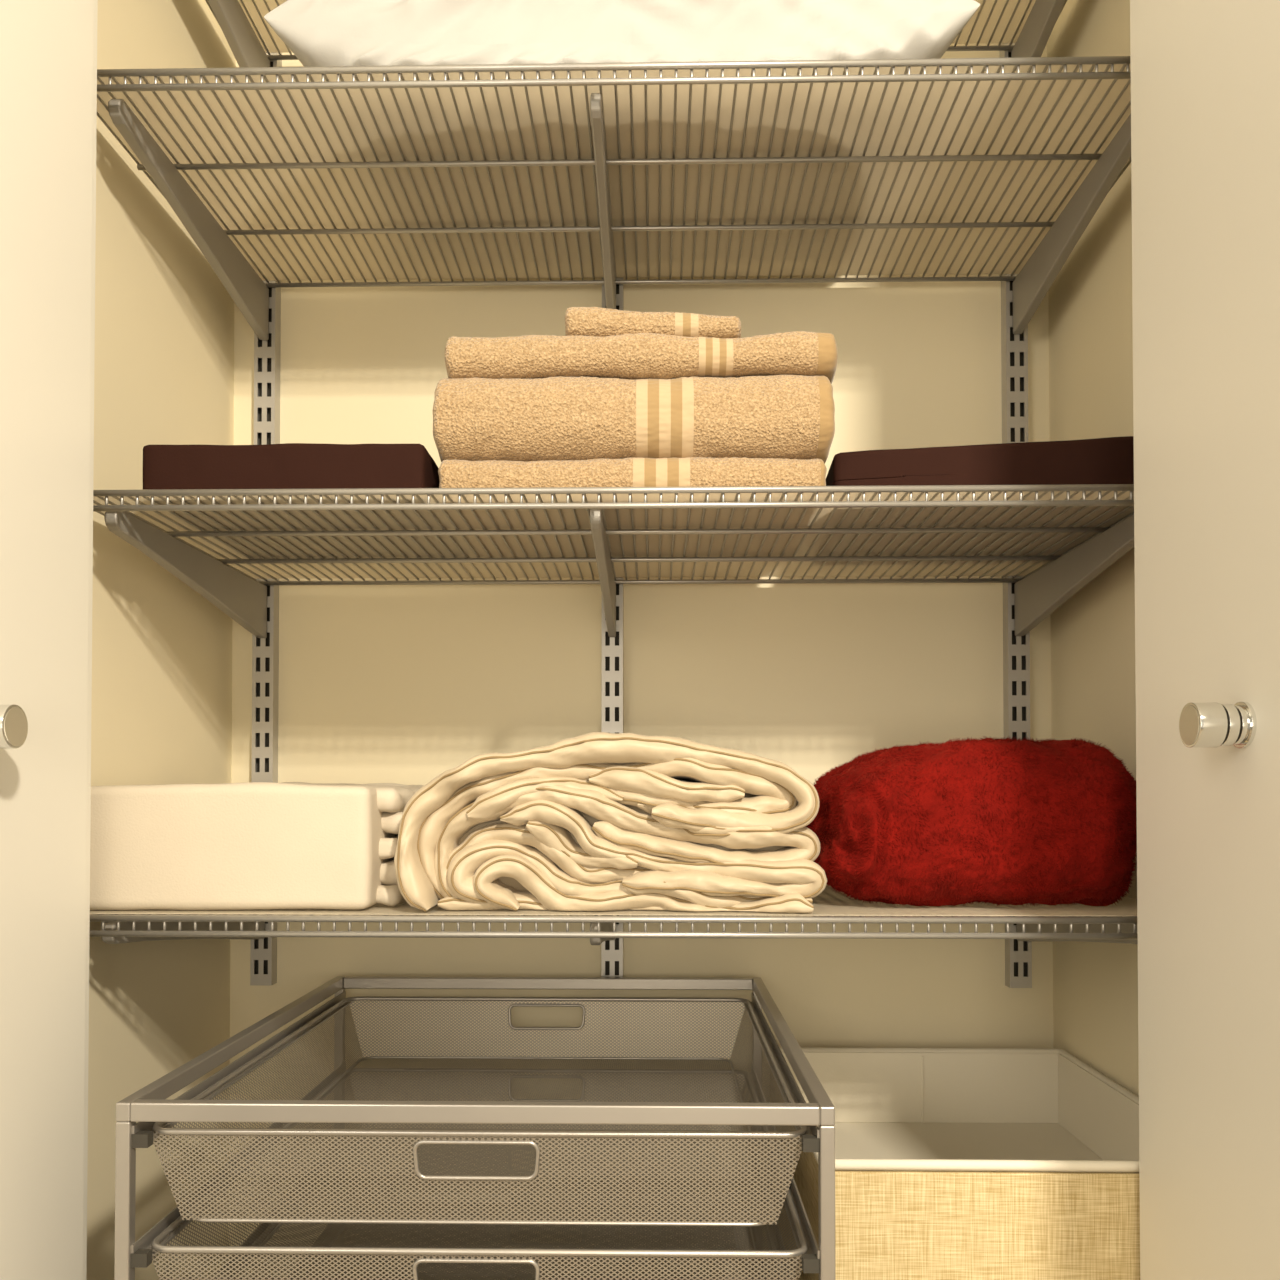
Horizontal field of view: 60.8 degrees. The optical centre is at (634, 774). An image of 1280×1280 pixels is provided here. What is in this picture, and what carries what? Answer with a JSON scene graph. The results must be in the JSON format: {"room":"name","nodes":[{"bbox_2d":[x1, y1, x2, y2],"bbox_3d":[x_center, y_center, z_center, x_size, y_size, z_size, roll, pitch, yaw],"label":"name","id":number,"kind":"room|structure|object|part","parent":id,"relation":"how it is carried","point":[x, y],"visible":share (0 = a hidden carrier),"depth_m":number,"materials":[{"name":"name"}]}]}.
{"room":"linen closet","nodes":[
{"label":"linen closet","id":0,"kind":"room"},
{"bbox_2d":[83,0,97,1279],"bbox_3d":[-1.078,-0.208,0.959,1.208,2.450,0.012,0,-1,1],"label":"wall","id":1,"kind":"structure","parent":0,"point":[95,1],"depth_m":0.95,"materials":[{"name":"paint"}]},
{"bbox_2d":[0,0,93,1279],"bbox_3d":[-0.465,-0.093,0.716,0.058,2.188,0.441,0,-1,1],"label":"door","id":2,"kind":"structure","parent":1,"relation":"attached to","point":[47,46],"depth_m":0.87,"materials":[{"name":"paint"}]},
{"bbox_3d":[-0.454,-0.034,0.767,0.038,0.032,0.032,0,-1,1],"label":"knob","id":3,"kind":"part","parent":2,"relation":"part of","materials":[{"name":"silver metal"}]},
{"bbox_2d":[86,0,235,1279],"bbox_3d":[-0.575,-0.204,1.183,0.100,2.450,0.455,0,-1,1],"label":"wall","id":4,"kind":"structure","parent":0,"point":[161,702],"depth_m":1.19,"materials":[{"name":"beige paint"}]},
{"bbox_2d":[228,43,1052,1279],"bbox_3d":[0.006,-0.200,1.449,1.250,2.450,0.100,0,-1,1],"label":"wall","id":5,"kind":"structure","parent":0,"point":[398,684],"depth_m":1.40,"materials":[{"name":"beige paint"}]},
{"bbox_2d":[250,53,281,984],"bbox_3d":[-0.473,-0.529,1.404,0.027,1.593,0.020,0,-1,1],"label":"upright","id":6,"kind":"object","parent":5,"relation":"attached to","point":[265,651],"visible":0.44,"depth_m":1.39,"materials":[{"name":"metal"}]},
{"bbox_2d":[601,277,622,976],"bbox_3d":[-0.028,-0.529,1.395,0.027,1.593,0.020,0,-1,1],"label":"upright","id":7,"kind":"object","parent":5,"relation":"attached to","point":[612,647],"visible":0.18,"depth_m":1.38,"materials":[{"name":"metal"}]},
{"bbox_2d":[93,484,1133,637],"bbox_3d":[-0.001,-0.215,1.172,1.029,0.076,0.412,0,-1,1],"label":"wire shelf","id":8,"kind":"object","parent":7,"relation":"attached to","point":[1060,538],"visible":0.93,"depth_m":1.11,"materials":[{"name":"metal"}]},
{"bbox_2d":[143,443,439,489],"bbox_3d":[-0.323,-0.280,1.146,0.267,0.053,0.282,0,-1,1],"label":"storage box","id":9,"kind":"object","parent":8,"relation":"on","point":[286,465],"visible":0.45,"depth_m":1.01,"materials":[{"name":"brown"}]},
{"bbox_2d":[438,457,826,487],"bbox_3d":[0.000,-0.275,1.141,0.364,0.043,0.273,0,-1,1],"label":"bath towel","id":10,"kind":"object","parent":8,"relation":"on","point":[454,472],"depth_m":1.01,"materials":[{"name":"beige fabric"}]},
{"bbox_2d":[433,307,837,487],"bbox_3d":[0.003,-0.346,1.139,0.380,0.185,0.284,0,-1,1],"label":"folded towels","id":11,"kind":"object","parent":8,"relation":"on","point":[624,398],"visible":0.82,"depth_m":1.01,"materials":[{"name":"beige fabric"}]},
{"bbox_2d":[826,436,1133,485],"bbox_3d":[0.354,-0.285,1.164,0.312,0.064,0.272,0,-1,4],"label":"storage box","id":12,"kind":"object","parent":8,"relation":"on","point":[1110,460],"visible":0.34,"depth_m":1.03,"materials":[{"name":"brown"}]},
{"bbox_2d":[89,884,1137,944],"bbox_3d":[-0.001,0.166,1.165,1.029,0.076,0.412,0,-1,1],"label":"wire shelf","id":13,"kind":"object","parent":7,"relation":"attached to","point":[1061,922],"visible":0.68,"depth_m":0.97,"materials":[{"name":"metal"}]},
{"bbox_2d":[90,782,423,909],"bbox_3d":[-0.360,0.067,1.161,0.306,0.120,0.345,0,-1,1],"label":"sheets","id":14,"kind":"object","parent":13,"relation":"on","point":[249,845],"visible":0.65,"depth_m":0.99,"materials":[{"name":"white fabric"}]},
{"bbox_2d":[394,732,826,912],"bbox_3d":[-0.019,0.045,1.131,0.395,0.163,0.319,0,-1,1],"label":"comforter","id":15,"kind":"object","parent":13,"relation":"on","point":[594,821],"visible":1,"depth_m":0.99,"materials":[{"name":"beige fabric"}]},
{"bbox_2d":[805,736,1136,906],"bbox_3d":[0.332,0.044,1.142,0.327,0.166,0.331,0,-1,1],"label":"blanket","id":16,"kind":"object","parent":13,"relation":"on","point":[1007,821],"visible":0.87,"depth_m":0.99,"materials":[{"name":"red fabric"}]},
{"bbox_2d":[97,56,1130,339],"bbox_3d":[-0.001,-0.596,1.179,1.029,0.076,0.412,0,-1,1],"label":"wire shelf","id":17,"kind":"object","parent":7,"relation":"attached to","point":[608,171],"visible":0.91,"depth_m":1.13,"materials":[{"name":"metal"}]},
{"bbox_2d":[264,0,979,66],"bbox_3d":[-0.011,-0.729,1.183,0.660,0.189,0.360,0,-1,1],"label":"pillow","id":18,"kind":"object","parent":17,"relation":"on","point":[317,32],"visible":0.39,"depth_m":1.01,"materials":[{"name":"fabric"}]},
{"bbox_2d":[205,0,1066,66],"bbox_3d":[-0.001,-0.890,1.184,1.029,0.076,0.412,0,-1,1],"label":"wire shelf","id":19,"kind":"object","parent":7,"relation":"attached to","point":[1028,24],"visible":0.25,"depth_m":1.32,"materials":[{"name":"metal"}]},
{"bbox_2d":[1000,43,1031,987],"bbox_3d":[0.482,-0.529,1.385,0.027,1.593,0.020,0,-1,1],"label":"upright","id":20,"kind":"object","parent":5,"relation":"attached to","point":[1014,347],"visible":0.34,"depth_m":1.38,"materials":[{"name":"metal"}]},
{"bbox_2d":[1047,0,1138,1095],"bbox_3d":[0.575,-0.205,1.160,0.100,2.450,0.455,0,-1,1],"label":"wall","id":21,"kind":"structure","parent":0,"point":[1093,685],"depth_m":1.24,"materials":[{"name":"beige paint"}]},
{"bbox_3d":[-0.010,1.041,-0.521,3.400,0.100,3.995,0,-1,1],"label":"floor","id":22,"kind":"structure","parent":0,"visible":0},
{"bbox_2d":[114,976,835,1279],"bbox_3d":[-0.114,0.633,1.075,0.531,0.771,0.561,0,-1,1],"label":"drawer unit","id":23,"kind":"object","parent":22,"relation":"on","point":[813,1121],"visible":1,"depth_m":0.89,"materials":[{"name":"metal"}]},
{"bbox_3d":[-0.114,0.395,1.078,0.499,0.074,0.536,0,-1,1],"label":"drawer","id":24,"kind":"part","parent":23,"relation":"part of","materials":[{"name":"metal"}]},
{"bbox_3d":[-0.114,0.307,1.080,0.499,0.074,0.536,0,-1,1],"label":"drawer","id":25,"kind":"part","parent":23,"relation":"part of","materials":[{"name":"metal"}]},
{"bbox_3d":[-0.114,0.483,1.077,0.499,0.074,0.536,0,-1,1],"label":"drawer","id":26,"kind":"part","parent":23,"relation":"part of","materials":[{"name":"metal"}]},
{"bbox_3d":[-0.114,0.571,1.075,0.499,0.074,0.536,0,-1,1],"label":"drawer","id":27,"kind":"part","parent":23,"relation":"part of","materials":[{"name":"metal"}]},
{"bbox_3d":[0.341,0.848,1.122,0.361,0.344,0.418,0,-1,1],"label":"storage bin","id":28,"kind":"object","parent":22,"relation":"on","visible":0},
{"bbox_2d":[770,1047,1139,1279],"bbox_3d":[0.341,0.503,1.128,0.361,0.344,0.418,0,-1,1],"label":"storage bin","id":29,"kind":"object","parent":28,"relation":"on","point":[951,1163],"visible":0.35,"depth_m":0.93,"materials":[{"name":"woven linen fabric"}]},
{"bbox_3d":[1.074,-0.209,0.917,1.288,2.450,0.012,0,-1,1],"label":"wall","id":30,"kind":"structure","parent":0,"visible":0},
{"bbox_2d":[1130,0,1279,1279],"bbox_3d":[0.409,-0.094,0.700,0.058,2.188,0.441,0,-1,1],"label":"door","id":31,"kind":"structure","parent":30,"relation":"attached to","point":[1205,74],"depth_m":0.80,"materials":[{"name":"paint"}]},
{"bbox_3d":[0.400,-0.034,0.749,0.038,0.032,0.032,0,-1,1],"label":"knob","id":32,"kind":"part","parent":31,"relation":"part of","materials":[{"name":"silver metal"}]}
]}

